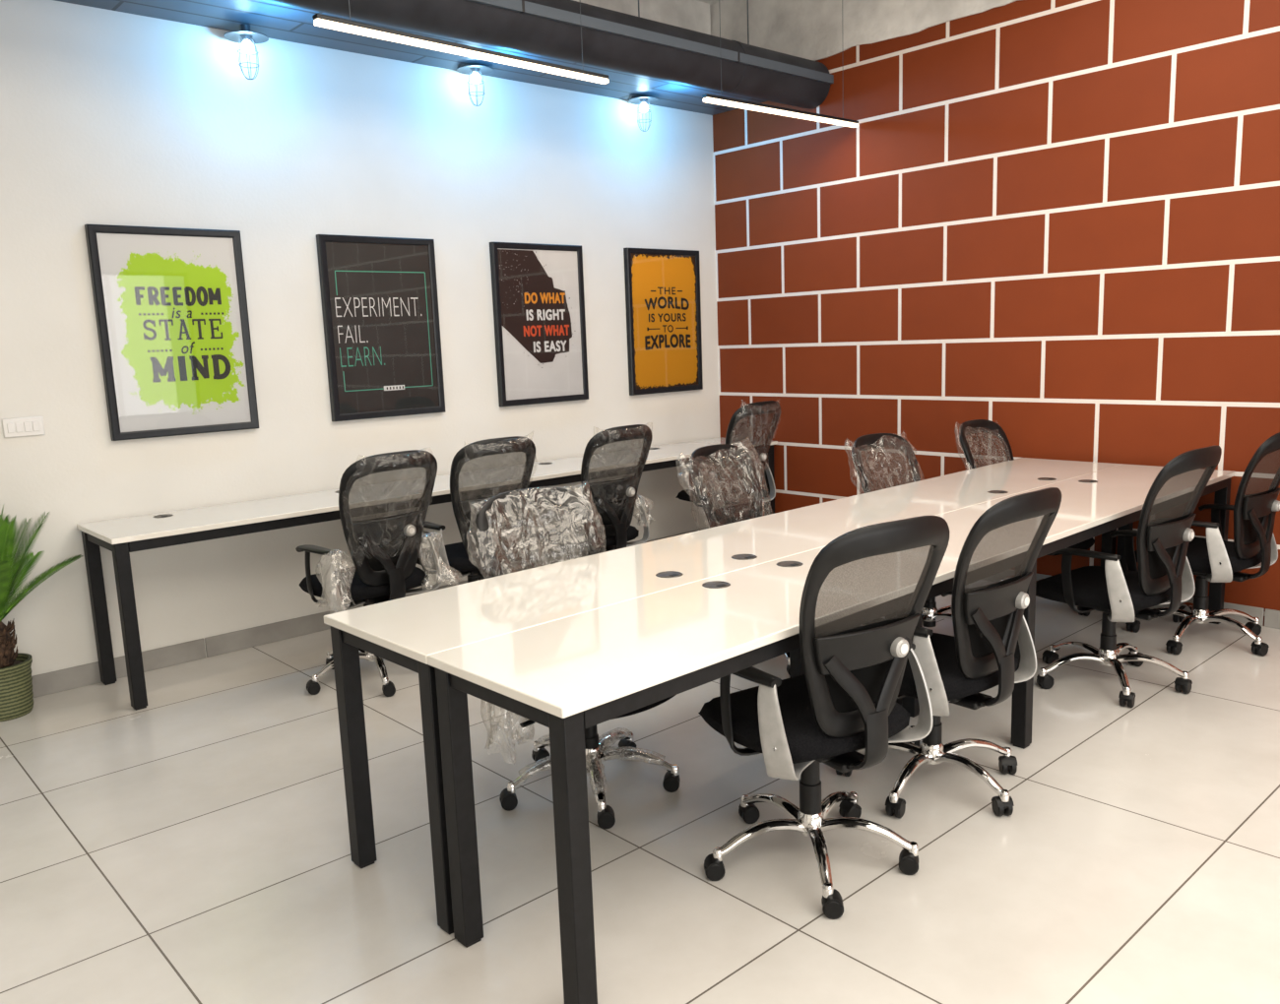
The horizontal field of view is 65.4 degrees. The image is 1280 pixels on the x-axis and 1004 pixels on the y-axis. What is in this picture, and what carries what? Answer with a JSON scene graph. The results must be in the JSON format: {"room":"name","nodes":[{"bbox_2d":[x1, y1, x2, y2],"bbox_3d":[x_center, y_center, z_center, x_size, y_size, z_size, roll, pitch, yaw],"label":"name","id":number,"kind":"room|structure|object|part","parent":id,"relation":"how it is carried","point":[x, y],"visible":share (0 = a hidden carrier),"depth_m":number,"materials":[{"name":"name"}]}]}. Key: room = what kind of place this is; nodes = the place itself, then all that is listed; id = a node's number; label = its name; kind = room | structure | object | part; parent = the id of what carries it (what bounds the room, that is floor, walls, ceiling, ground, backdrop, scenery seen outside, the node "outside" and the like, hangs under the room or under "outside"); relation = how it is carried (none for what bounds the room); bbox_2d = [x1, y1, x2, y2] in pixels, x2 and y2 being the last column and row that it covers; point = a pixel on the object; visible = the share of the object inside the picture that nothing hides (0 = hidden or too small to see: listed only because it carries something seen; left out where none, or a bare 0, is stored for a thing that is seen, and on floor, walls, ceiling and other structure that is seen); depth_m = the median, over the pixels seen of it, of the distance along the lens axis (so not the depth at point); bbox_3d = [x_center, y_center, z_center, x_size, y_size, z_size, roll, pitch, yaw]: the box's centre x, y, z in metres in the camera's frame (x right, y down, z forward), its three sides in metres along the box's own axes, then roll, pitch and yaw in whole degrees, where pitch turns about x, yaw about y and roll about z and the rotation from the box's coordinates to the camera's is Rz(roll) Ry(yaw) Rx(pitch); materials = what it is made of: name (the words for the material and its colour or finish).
{"room":"open-plan office","nodes":[
{"label":"open-plan office","id":0,"kind":"room"},
{"bbox_2d":[0,0,720,676],"bbox_3d":[-2.657,-1.008,4.419,8.783,3.750,0.120,-10,12,-41],"label":"wall","id":1,"kind":"structure","parent":0,"point":[110,117],"depth_m":5.08,"materials":[{"name":"white paint"}]},
{"bbox_2d":[1,416,45,438],"bbox_3d":[-2.702,-0.330,4.374,0.156,0.084,0.012,-10,12,-41],"label":"switch plate","id":2,"kind":"object","parent":1,"relation":"attached to","point":[31,425],"visible":1,"depth_m":4.37,"materials":[{"name":"white plastic"}]},
{"bbox_2d":[84,223,258,441],"bbox_3d":[-2.204,-0.807,4.753,0.680,0.970,0.038,-10,12,-41],"label":"framed poster","id":3,"kind":"object","parent":1,"relation":"attached to","point":[170,303],"visible":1,"depth_m":4.73,"materials":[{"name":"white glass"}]},
{"bbox_2d":[223,24,268,79],"bbox_3d":[-1.866,-2.137,4.746,0.200,0.244,0.200,-10,12,-41],"label":"lamp","id":4,"kind":"object","parent":1,"relation":"attached to","point":[245,36],"visible":1,"depth_m":4.72,"materials":[{"name":"grey metal"}]},
{"bbox_3d":[-1.869,-2.225,4.732,0.200,0.066,0.200,-10,12,-41],"label":"lamp shade","id":5,"kind":"part","parent":4,"relation":"part of","materials":[{"name":"grey metal"}]},
{"bbox_3d":[-1.867,-2.163,4.742,0.056,0.060,0.056,-10,12,-41],"label":"bulb","id":6,"kind":"part","parent":4,"relation":"part of","materials":[{"name":"white glass"}]},
{"bbox_2d":[31,526,709,698],"bbox_3d":[-2.545,0.798,4.664,8.561,0.100,0.011,-10,12,-41],"label":"baseboard","id":7,"kind":"structure","parent":1,"relation":"attached to","point":[82,675],"depth_m":4.96,"materials":[{"name":"tile"}]},
{"bbox_2d":[316,234,445,421],"bbox_3d":[-1.402,-0.954,5.469,0.680,0.970,0.038,-10,12,-41],"label":"framed poster","id":8,"kind":"object","parent":1,"relation":"attached to","point":[379,298],"visible":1,"depth_m":5.45,"materials":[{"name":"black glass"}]},
{"bbox_2d":[55,0,833,115],"bbox_3d":[-2.308,-2.116,3.801,8.582,0.050,1.044,-10,12,-41],"label":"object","id":9,"kind":"structure","parent":1,"relation":"attached to","point":[276,21],"depth_m":5.13,"materials":[{"name":"grey metal"}]},
{"bbox_2d":[456,64,493,106],"bbox_3d":[-0.918,-2.330,5.590,0.200,0.211,0.200,-10,12,-41],"label":"lamp","id":10,"kind":"object","parent":1,"relation":"attached to","point":[475,71],"visible":1,"depth_m":5.57,"materials":[{"name":"grey metal"}]},
{"bbox_3d":[-0.921,-2.418,5.576,0.200,0.033,0.200,-10,12,-41],"label":"lamp shade","id":11,"kind":"part","parent":10,"relation":"part of","materials":[{"name":"grey metal"}]},
{"bbox_3d":[-0.920,-2.372,5.584,0.056,0.060,0.056,-10,12,-41],"label":"bulb","id":12,"kind":"part","parent":10,"relation":"part of","materials":[{"name":"white glass"}]},
{"bbox_2d":[489,242,588,406],"bbox_3d":[-0.609,-1.100,6.177,0.680,0.970,0.038,-10,12,-41],"label":"framed poster","id":13,"kind":"object","parent":1,"relation":"attached to","point":[539,296],"visible":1,"depth_m":6.16,"materials":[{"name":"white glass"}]},
{"bbox_2d":[573,0,710,34],"bbox_3d":[-2.675,-2.518,4.106,8.552,0.670,0.030,-10,12,-41],"label":"concrete beam","id":14,"kind":"structure","parent":1,"relation":"attached to","point":[693,15],"depth_m":6.62,"materials":[{"name":"concrete"}]},
{"bbox_2d":[628,96,659,131],"bbox_3d":[0.027,-2.501,6.436,0.200,0.212,0.200,-10,12,-41],"label":"lamp","id":15,"kind":"object","parent":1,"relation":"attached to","point":[643,101],"visible":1,"depth_m":6.42,"materials":[{"name":"grey metal"}]},
{"bbox_3d":[0.024,-2.589,6.421,0.200,0.034,0.200,-10,12,-41],"label":"lamp shade","id":16,"kind":"part","parent":15,"relation":"part of","materials":[{"name":"grey metal"}]},
{"bbox_3d":[0.026,-2.542,6.429,0.056,0.060,0.056,-10,12,-41],"label":"bulb","id":17,"kind":"part","parent":15,"relation":"part of","materials":[{"name":"white glass"}]},
{"bbox_2d":[623,248,703,395],"bbox_3d":[0.172,-1.243,6.876,0.680,0.970,0.038,-10,12,-41],"label":"framed poster","id":18,"kind":"object","parent":1,"relation":"attached to","point":[663,305],"visible":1,"depth_m":6.85,"materials":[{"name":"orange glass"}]},
{"bbox_2d":[0,594,1279,1003],"bbox_3d":[0.572,1.335,1.287,8.783,0.100,9.465,-10,12,-41],"label":"floor","id":19,"kind":"structure","parent":0,"point":[192,846],"depth_m":2.93,"materials":[{"name":"tile"}]},
{"bbox_2d":[0,503,82,721],"bbox_3d":[-2.664,0.440,4.056,0.852,1.011,0.630,-10,12,-41],"label":"potted palm","id":20,"kind":"object","parent":19,"relation":"on","point":[16,679],"visible":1,"depth_m":4.22,"materials":[{"name":"plant"}]},
{"bbox_2d":[0,653,33,721],"bbox_3d":[-2.735,0.800,4.281,0.244,0.235,0.244,-10,12,-41],"label":"pot","id":21,"kind":"object","parent":20,"relation":"attached to","point":[16,679],"depth_m":4.23,"materials":[{"name":"green wicker"}]},
{"bbox_2d":[295,449,441,697],"bbox_3d":[-1.198,0.284,4.498,0.685,1.065,0.696,-11,13,-43],"label":"office chair","id":22,"kind":"object","parent":19,"relation":"on","point":[383,549],"visible":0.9,"depth_m":4.31,"materials":[{"name":"black plastic"}]},
{"bbox_3d":[-1.416,0.213,4.329,0.063,0.040,0.284,-11,13,-43],"label":"armrest","id":23,"kind":"part","parent":22,"relation":"part of","materials":[{"name":"black plastic"}]},
{"bbox_3d":[-1.264,0.356,4.560,0.510,0.081,0.510,-11,13,-43],"label":"seat","id":24,"kind":"part","parent":22,"relation":"part of","materials":[{"name":"black fabric"}]},
{"bbox_3d":[-1.096,0.187,4.351,0.358,0.260,0.053,-11,13,-43],"label":"panel","id":25,"kind":"part","parent":22,"relation":"part of","materials":[{"name":"black"}]},
{"bbox_3d":[-1.062,0.075,4.293,0.461,0.594,0.185,-11,13,-43],"label":"frame","id":26,"kind":"part","parent":22,"relation":"part of","materials":[{"name":"black plastic"}]},
{"bbox_3d":[-1.063,-0.040,4.271,0.400,0.250,0.131,-11,13,-43],"label":"panel","id":27,"kind":"part","parent":22,"relation":"part of","materials":[{"name":"grey fabric"}]},
{"bbox_3d":[-1.006,0.125,4.369,0.054,0.054,0.027,-11,13,-43],"label":"lumbar knob","id":28,"kind":"part","parent":22,"relation":"part of","materials":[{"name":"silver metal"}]},
{"bbox_3d":[-1.062,0.145,4.668,0.063,0.040,0.284,-11,13,-43],"label":"armrest","id":29,"kind":"part","parent":22,"relation":"part of","materials":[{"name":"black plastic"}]},
{"bbox_2d":[76,437,777,710],"bbox_3d":[-0.788,0.210,5.814,4.272,0.760,0.552,-10,12,-41],"label":"desk","id":30,"kind":"object","parent":19,"relation":"on","point":[122,537],"visible":0.64,"depth_m":4.59,"materials":[{"name":"white laminate"}]},
{"bbox_3d":[-2.496,0.482,4.604,0.055,0.724,0.055,-10,12,-41],"label":"leg","id":31,"kind":"part","parent":30,"relation":"part of","materials":[{"name":"black metal"}]},
{"bbox_3d":[-2.178,0.526,4.258,0.055,0.724,0.055,-10,12,-41],"label":"leg","id":32,"kind":"part","parent":30,"relation":"part of","materials":[{"name":"black metal"}]},
{"bbox_3d":[-0.805,-0.115,5.756,4.219,0.045,0.528,-10,12,-41],"label":"frame","id":33,"kind":"part","parent":30,"relation":"part of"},
{"bbox_3d":[0.910,-0.041,7.017,0.055,0.724,0.055,-10,12,-41],"label":"leg","id":34,"kind":"part","parent":30,"relation":"part of","materials":[{"name":"metal"}]},
{"bbox_2d":[416,436,535,582],"bbox_3d":[-0.812,0.186,4.974,0.596,1.080,0.702,-10,12,-39],"label":"office chair","id":35,"kind":"object","parent":19,"relation":"on","point":[481,470],"visible":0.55,"depth_m":4.72,"materials":[{"name":"black plastic"}]},
{"bbox_3d":[-1.036,0.119,4.820,0.063,0.040,0.284,-10,12,-39],"label":"armrest","id":36,"kind":"part","parent":35,"relation":"part of","materials":[{"name":"black plastic"}]},
{"bbox_3d":[-0.870,0.263,5.041,0.510,0.081,0.510,-10,12,-39],"label":"seat","id":37,"kind":"part","parent":35,"relation":"part of","materials":[{"name":"black fabric"}]},
{"bbox_3d":[-0.715,0.096,4.820,0.358,0.260,0.053,-10,12,-39],"label":"panel","id":38,"kind":"part","parent":35,"relation":"part of","materials":[{"name":"black"}]},
{"bbox_3d":[-0.684,-0.016,4.760,0.461,0.594,0.185,-10,12,-39],"label":"frame","id":39,"kind":"part","parent":35,"relation":"part of","materials":[{"name":"black plastic"}]},
{"bbox_3d":[-0.685,-0.130,4.737,0.400,0.250,0.131,-10,12,-39],"label":"panel","id":40,"kind":"part","parent":35,"relation":"part of","materials":[{"name":"grey fabric"}]},
{"bbox_2d":[475,486,680,829],"bbox_3d":[-0.232,0.474,3.343,0.725,0.995,0.700,-9,11,-35],"label":"office chair","id":41,"kind":"object","parent":19,"relation":"on","point":[519,530],"visible":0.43,"depth_m":3.45,"materials":[{"name":"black plastic"}]},
{"bbox_3d":[-0.298,0.689,3.213,0.191,0.024,0.026,-9,11,-35],"label":"height lever","id":42,"kind":"part","parent":41,"relation":"part of","materials":[{"name":"black plastic"}]},
{"bbox_3d":[-0.348,0.255,3.492,0.461,0.594,0.185,-9,11,-35],"label":"frame","id":43,"kind":"part","parent":41,"relation":"part of","materials":[{"name":"black plastic"}]},
{"bbox_3d":[-0.356,0.140,3.478,0.400,0.250,0.131,-9,11,-35],"label":"panel","id":44,"kind":"part","parent":41,"relation":"part of","materials":[{"name":"grey"}]},
{"bbox_3d":[-0.156,0.597,3.299,0.510,0.081,0.510,-9,11,-35],"label":"seat","id":45,"kind":"part","parent":41,"relation":"part of","materials":[{"name":"black fabric"}]},
{"bbox_2d":[580,424,652,553],"bbox_3d":[-0.258,0.106,5.346,0.611,1.077,0.680,-11,13,-43],"label":"office chair","id":46,"kind":"object","parent":19,"relation":"on","point":[621,453],"visible":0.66,"depth_m":5.16,"materials":[{"name":"black plastic"}]},
{"bbox_3d":[-0.137,0.009,5.219,0.358,0.260,0.053,-11,13,-43],"label":"panel","id":47,"kind":"part","parent":46,"relation":"part of","materials":[{"name":"black fabric"}]},
{"bbox_3d":[-0.104,-0.217,5.139,0.400,0.250,0.131,-11,13,-43],"label":"panel","id":48,"kind":"part","parent":46,"relation":"part of","materials":[{"name":"grey fabric"}]},
{"bbox_3d":[-0.305,0.178,5.429,0.510,0.081,0.510,-11,13,-43],"label":"seat","id":49,"kind":"part","parent":46,"relation":"part of","materials":[{"name":"black fabric"}]},
{"bbox_3d":[-0.047,-0.053,5.237,0.054,0.054,0.027,-11,13,-43],"label":"lumbar knob","id":50,"kind":"part","parent":46,"relation":"part of","materials":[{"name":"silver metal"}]},
{"bbox_2d":[323,457,1122,935],"bbox_3d":[0.828,0.433,4.080,4.172,0.760,0.552,-11,13,-42],"label":"desk","id":51,"kind":"object","parent":19,"relation":"on","point":[403,632],"visible":0.73,"depth_m":3.01,"materials":[{"name":"white laminate"}]},
{"bbox_3d":[-0.827,0.701,2.882,0.055,0.724,0.055,-11,13,-42],"label":"leg","id":52,"kind":"part","parent":51,"relation":"part of","materials":[{"name":"black metal"}]},
{"bbox_3d":[0.815,0.108,4.026,4.129,0.045,0.528,-11,13,-42],"label":"frame","id":53,"kind":"part","parent":51,"relation":"part of","materials":[{"name":"black metal"}]},
{"bbox_3d":[-0.503,0.745,2.539,0.055,0.724,0.055,-11,13,-42],"label":"leg","id":54,"kind":"part","parent":51,"relation":"part of","materials":[{"name":"black metal"}]},
{"bbox_3d":[0.676,0.419,4.261,0.055,0.724,0.055,-11,13,-42],"label":"leg","id":55,"kind":"part","parent":51,"relation":"part of","materials":[{"name":"black metal"}]},
{"bbox_3d":[0.999,0.463,3.918,0.055,0.724,0.055,-11,13,-42],"label":"leg","id":56,"kind":"part","parent":51,"relation":"part of","materials":[{"name":"black metal"}]},
{"bbox_3d":[2.482,0.185,5.278,0.055,0.724,0.055,-11,13,-42],"label":"leg","id":57,"kind":"part","parent":51,"relation":"part of","materials":[{"name":"black metal"}]},
{"bbox_2d":[675,400,780,507],"bbox_3d":[0.584,-0.128,6.481,0.595,1.109,0.680,-8,11,-31],"label":"office chair","id":58,"kind":"object","parent":19,"relation":"on","point":[754,424],"visible":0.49,"depth_m":6.28,"materials":[{"name":"black plastic"}]},
{"bbox_3d":[0.532,-0.058,6.553,0.510,0.081,0.510,-10,12,-41],"label":"seat","id":59,"kind":"part","parent":58,"relation":"part of","materials":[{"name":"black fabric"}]},
{"bbox_3d":[0.694,-0.226,6.338,0.358,0.260,0.053,-10,12,-41],"label":"panel","id":60,"kind":"part","parent":58,"relation":"part of","materials":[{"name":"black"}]},
{"bbox_3d":[0.726,-0.337,6.279,0.461,0.594,0.185,-10,12,-41],"label":"frame","id":61,"kind":"part","parent":58,"relation":"part of","materials":[{"name":"black plastic"}]},
{"bbox_3d":[0.725,-0.452,6.257,0.400,0.250,0.131,-10,12,-41],"label":"panel","id":62,"kind":"part","parent":58,"relation":"part of","materials":[{"name":"grey"}]},
{"bbox_3d":[0.785,-0.287,6.353,0.054,0.054,0.027,-10,12,-41],"label":"lumbar knob","id":63,"kind":"part","parent":58,"relation":"part of","materials":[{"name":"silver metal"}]},
{"bbox_2d":[689,444,790,676],"bbox_3d":[0.578,0.225,4.659,0.693,1.001,0.657,7,13,43],"label":"office chair","id":64,"kind":"object","parent":19,"relation":"on","point":[723,476],"visible":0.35,"depth_m":4.77,"materials":[{"name":"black plastic"}]},
{"bbox_3d":[0.406,0.029,4.764,0.185,0.594,0.461,7,13,43],"label":"frame","id":65,"kind":"part","parent":64,"relation":"part of","materials":[{"name":"black plastic"}]},
{"bbox_3d":[0.398,-0.086,4.749,0.131,0.250,0.400,7,13,43],"label":"panel","id":66,"kind":"part","parent":64,"relation":"part of","materials":[{"name":"grey"}]},
{"bbox_3d":[0.450,0.150,4.746,0.053,0.260,0.358,7,13,43],"label":"panel","id":67,"kind":"part","parent":64,"relation":"part of","materials":[{"name":"black"}]},
{"bbox_2d":[698,515,949,919],"bbox_3d":[0.471,0.520,2.761,0.607,1.040,0.679,-8,11,-31],"label":"office chair","id":68,"kind":"object","parent":19,"relation":"on","point":[844,704],"visible":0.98,"depth_m":2.57,"materials":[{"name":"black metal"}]},
{"bbox_3d":[0.264,0.452,2.642,0.063,0.040,0.284,-8,11,-31],"label":"armrest","id":69,"kind":"part","parent":68,"relation":"part of","materials":[{"name":"black plastic"}]},
{"bbox_3d":[0.459,0.599,2.836,0.510,0.081,0.510,-8,11,-31],"label":"seat","id":70,"kind":"part","parent":68,"relation":"part of","materials":[{"name":"black fabric"}]},
{"bbox_3d":[0.582,0.437,2.592,0.358,0.260,0.053,-8,11,-31],"label":"panel","id":71,"kind":"part","parent":68,"relation":"part of","materials":[{"name":"black"}]},
{"bbox_3d":[0.606,0.327,2.527,0.461,0.594,0.185,-8,11,-31],"label":"frame","id":72,"kind":"part","parent":68,"relation":"part of","materials":[{"name":"black plastic"}]},
{"bbox_3d":[0.604,0.212,2.504,0.400,0.250,0.131,-8,11,-31],"label":"panel","id":73,"kind":"part","parent":68,"relation":"part of","materials":[{"name":"grey fabric"}]},
{"bbox_3d":[0.675,0.378,2.589,0.054,0.054,0.027,-8,11,-31],"label":"lumbar knob","id":74,"kind":"part","parent":68,"relation":"part of","materials":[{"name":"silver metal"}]},
{"bbox_2d":[427,464,1235,1003],"bbox_3d":[1.198,0.483,3.687,4.172,0.760,0.526,-11,13,-42],"label":"desk","id":75,"kind":"object","parent":19,"relation":"on","point":[570,675],"visible":0.72,"depth_m":2.46,"materials":[{"name":"white laminate"}]},
{"bbox_3d":[-0.448,0.752,2.481,0.055,0.724,0.055,-11,13,-42],"label":"leg","id":76,"kind":"part","parent":75,"relation":"part of","materials":[{"name":"black metal"}]},
{"bbox_3d":[-0.143,0.794,2.156,0.055,0.724,0.055,-11,13,-42],"label":"leg","id":77,"kind":"part","parent":75,"relation":"part of","materials":[{"name":"black metal"}]},
{"bbox_3d":[1.185,0.158,3.633,4.129,0.045,0.502,-11,13,-42],"label":"frame","id":78,"kind":"part","parent":75,"relation":"part of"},
{"bbox_3d":[1.054,0.471,3.859,0.055,0.724,0.055,-11,13,-42],"label":"leg","id":79,"kind":"part","parent":75,"relation":"part of","materials":[{"name":"black metal"}]},
{"bbox_3d":[1.359,0.512,3.534,0.055,0.724,0.055,-11,13,-42],"label":"leg","id":80,"kind":"part","parent":75,"relation":"part of","materials":[{"name":"black metal"}]},
{"bbox_3d":[2.537,0.193,5.220,0.055,0.724,0.055,-11,13,-42],"label":"leg","id":81,"kind":"part","parent":75,"relation":"part of","materials":[{"name":"black metal"}]},
{"bbox_3d":[2.842,0.234,4.895,0.055,0.724,0.055,-11,13,-42],"label":"leg","id":82,"kind":"part","parent":75,"relation":"part of","materials":[{"name":"black metal"}]},
{"bbox_2d":[851,433,952,627],"bbox_3d":[1.371,0.174,4.852,0.602,0.981,0.704,-9,12,-37],"label":"office chair","id":83,"kind":"object","parent":19,"relation":"on","point":[881,461],"visible":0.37,"depth_m":5.00,"materials":[{"name":"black plastic"}]},
{"bbox_3d":[1.230,-0.041,5.006,0.461,0.594,0.185,-9,12,-37],"label":"frame","id":84,"kind":"part","parent":83,"relation":"part of","materials":[{"name":"black plastic"}]},
{"bbox_3d":[1.222,-0.157,4.992,0.400,0.250,0.131,-9,12,-37],"label":"panel","id":85,"kind":"part","parent":83,"relation":"part of","materials":[{"name":"grey"}]},
{"bbox_2d":[835,487,1061,818],"bbox_3d":[0.966,0.440,3.200,0.582,1.020,0.652,-10,12,-38],"label":"office chair","id":86,"kind":"object","parent":19,"relation":"on","point":[993,574],"visible":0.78,"depth_m":3.02,"materials":[{"name":"black plastic"}]},
{"bbox_3d":[0.762,0.385,3.057,0.063,0.040,0.284,-10,12,-38],"label":"armrest","id":87,"kind":"part","parent":86,"relation":"part of","materials":[{"name":"black plastic"}]},
{"bbox_3d":[1.144,0.321,3.365,0.063,0.040,0.284,-10,12,-38],"label":"armrest","id":88,"kind":"part","parent":86,"relation":"part of","materials":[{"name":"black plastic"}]},
{"bbox_3d":[0.931,0.529,3.276,0.510,0.081,0.510,-10,12,-38],"label":"seat","id":89,"kind":"part","parent":86,"relation":"part of","materials":[{"name":"black fabric"}]},
{"bbox_3d":[1.083,0.363,3.052,0.358,0.260,0.053,-10,12,-38],"label":"panel","id":90,"kind":"part","parent":86,"relation":"part of","materials":[{"name":"black"}]},
{"bbox_3d":[1.113,0.252,2.991,0.461,0.594,0.185,-10,12,-38],"label":"frame","id":91,"kind":"part","parent":86,"relation":"part of","materials":[{"name":"black plastic"}]},
{"bbox_3d":[1.112,0.138,2.968,0.400,0.250,0.131,-10,12,-38],"label":"panel","id":92,"kind":"part","parent":86,"relation":"part of","materials":[{"name":"grey fabric"}]},
{"bbox_3d":[1.175,0.302,3.062,0.054,0.054,0.027,-10,12,-38],"label":"lumbar knob","id":93,"kind":"part","parent":86,"relation":"part of","materials":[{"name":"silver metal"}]},
{"bbox_2d":[959,419,1094,616],"bbox_3d":[2.034,0.065,5.300,0.601,1.002,0.709,-10,12,-41],"label":"office chair","id":94,"kind":"object","parent":19,"relation":"on","point":[984,442],"visible":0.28,"depth_m":5.45,"materials":[{"name":"black plastic"}]},
{"bbox_3d":[1.880,-0.147,5.440,0.461,0.594,0.185,-10,12,-41],"label":"frame","id":95,"kind":"part","parent":94,"relation":"part of","materials":[{"name":"black plastic"}]},
{"bbox_3d":[1.872,-0.262,5.425,0.400,0.250,0.131,-10,12,-41],"label":"panel","id":96,"kind":"part","parent":94,"relation":"part of","materials":[{"name":"grey"}]},
{"bbox_3d":[2.097,0.191,5.267,0.510,0.081,0.510,-10,12,-41],"label":"seat","id":97,"kind":"part","parent":94,"relation":"part of","materials":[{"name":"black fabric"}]},
{"bbox_2d":[1035,445,1221,707],"bbox_3d":[1.970,0.258,4.097,0.606,1.015,0.675,-9,12,-36],"label":"office chair","id":98,"kind":"object","parent":19,"relation":"on","point":[1164,533],"visible":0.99,"depth_m":3.92,"materials":[{"name":"black plastic"}]},
{"bbox_3d":[1.746,0.210,3.936,0.063,0.040,0.284,-9,12,-36],"label":"armrest","id":99,"kind":"part","parent":98,"relation":"part of","materials":[{"name":"black plastic"}]},
{"bbox_3d":[1.922,0.355,4.148,0.510,0.081,0.510,-9,12,-36],"label":"seat","id":100,"kind":"part","parent":98,"relation":"part of","materials":[{"name":"black fabric"}]},
{"bbox_3d":[2.139,0.147,4.230,0.063,0.040,0.284,-9,12,-36],"label":"armrest","id":101,"kind":"part","parent":98,"relation":"part of","materials":[{"name":"black plastic"}]},
{"bbox_3d":[2.067,0.190,3.919,0.358,0.260,0.053,-9,12,-36],"label":"panel","id":102,"kind":"part","parent":98,"relation":"part of","materials":[{"name":"black"}]},
{"bbox_3d":[2.095,0.079,3.857,0.461,0.594,0.185,-9,12,-36],"label":"frame","id":103,"kind":"part","parent":98,"relation":"part of","materials":[{"name":"black plastic"}]},
{"bbox_3d":[2.094,-0.036,3.834,0.400,0.250,0.131,-9,12,-36],"label":"panel","id":104,"kind":"part","parent":98,"relation":"part of","materials":[{"name":"grey fabric"}]},
{"bbox_3d":[2.159,0.129,3.926,0.054,0.054,0.027,-9,12,-36],"label":"lumbar knob","id":105,"kind":"part","parent":98,"relation":"part of","materials":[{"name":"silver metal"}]},
{"bbox_2d":[1125,432,1279,656],"bbox_3d":[2.623,0.153,4.587,0.622,1.015,0.669,-9,12,-37],"label":"office chair","id":106,"kind":"object","parent":19,"relation":"on","point":[1212,558],"visible":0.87,"depth_m":4.43,"materials":[{"name":"black plastic"}]},
{"bbox_3d":[2.601,0.244,4.672,0.510,0.081,0.510,-9,12,-37],"label":"seat","id":107,"kind":"part","parent":106,"relation":"part of","materials":[{"name":"black fabric"}]},
{"bbox_3d":[2.428,0.099,4.456,0.063,0.040,0.284,-9,12,-37],"label":"armrest","id":108,"kind":"part","parent":106,"relation":"part of","materials":[{"name":"black plastic"}]},
{"bbox_3d":[2.816,0.035,4.757,0.063,0.040,0.284,-9,12,-37],"label":"armrest","id":109,"kind":"part","parent":106,"relation":"part of","materials":[{"name":"black plastic"}]},
{"bbox_3d":[2.778,-0.033,4.384,0.461,0.594,0.185,-9,12,-37],"label":"frame","id":110,"kind":"part","parent":106,"relation":"part of","materials":[{"name":"black plastic"}]},
{"bbox_3d":[2.749,0.078,4.445,0.358,0.260,0.053,-9,12,-37],"label":"panel","id":111,"kind":"part","parent":106,"relation":"part of","materials":[{"name":"black fabric"}]},
{"bbox_3d":[2.777,-0.147,4.361,0.400,0.250,0.131,-9,12,-37],"label":"panel","id":112,"kind":"part","parent":106,"relation":"part of","materials":[{"name":"grey fabric"}]},
{"bbox_3d":[2.841,0.018,4.453,0.054,0.054,0.027,-9,12,-37],"label":"lumbar knob","id":113,"kind":"part","parent":106,"relation":"part of","materials":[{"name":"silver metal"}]},
{"bbox_2d":[697,0,722,4],"bbox_3d":[0.430,-2.472,0.665,8.783,0.120,9.465,-10,12,-41],"label":"ceiling","id":114,"kind":"structure","parent":0,"point":[711,2],"depth_m":6.81,"materials":[{"name":"concrete"}]},
{"bbox_2d":[312,0,608,84],"bbox_3d":[-0.723,-2.440,4.267,1.524,1.020,0.037,-11,13,-44],"label":"linear light","id":115,"kind":"object","parent":114,"relation":"hanging from","point":[322,21],"visible":1,"depth_m":4.24,"materials":[{"name":"white plastic"}]},
{"bbox_2d":[262,0,830,109],"bbox_3d":[-2.073,-2.352,3.493,8.568,0.843,0.286,-10,12,-41],"label":"air duct","id":116,"kind":"object","parent":114,"relation":"hanging from","point":[463,20],"visible":0.91,"depth_m":5.06,"materials":[{"name":"grey metal"}]},
{"bbox_3d":[0.635,-2.990,5.894,0.007,0.560,0.007,-5,10,-19],"label":"hanger rod","id":117,"kind":"part","parent":116,"relation":"part of","materials":[{"name":"grey metal"}]},
{"bbox_2d":[702,18,858,127],"bbox_3d":[0.820,-2.723,5.645,1.303,1.020,0.036,-10,12,-40],"label":"linear light","id":118,"kind":"object","parent":114,"relation":"hanging from","point":[710,98],"visible":1,"depth_m":5.65,"materials":[{"name":"white plastic"}]},
{"bbox_2d":[703,97,858,127],"bbox_3d":[0.838,-2.230,5.726,1.299,0.020,0.036,-10,12,-40],"label":"diffuser","id":119,"kind":"object","parent":118,"relation":"attached to","point":[727,101],"depth_m":5.67,"materials":[{"name":"white plastic"}]},
{"bbox_2d":[712,0,1279,626],"bbox_3d":[3.750,-1.149,3.813,0.120,3.750,9.365,-10,12,-41],"label":"wall","id":120,"kind":"structure","parent":0,"point":[1055,224],"depth_m":5.50,"materials":[{"name":"brick"}]},
{"bbox_2d":[709,0,1017,61],"bbox_3d":[3.606,-2.713,3.552,0.012,0.570,9.255,-10,12,-41],"label":"concrete beam","id":121,"kind":"structure","parent":120,"relation":"attached to","point":[811,30],"depth_m":6.22,"materials":[{"name":"concrete"}]},
{"bbox_2d":[1036,574,1279,629],"bbox_3d":[3.736,0.660,4.099,0.011,0.090,9.241,-10,12,-41],"label":"baseboard","id":122,"kind":"structure","parent":120,"relation":"attached to","point":[1271,616],"depth_m":4.89,"materials":[{"name":"tile"}]}
]}

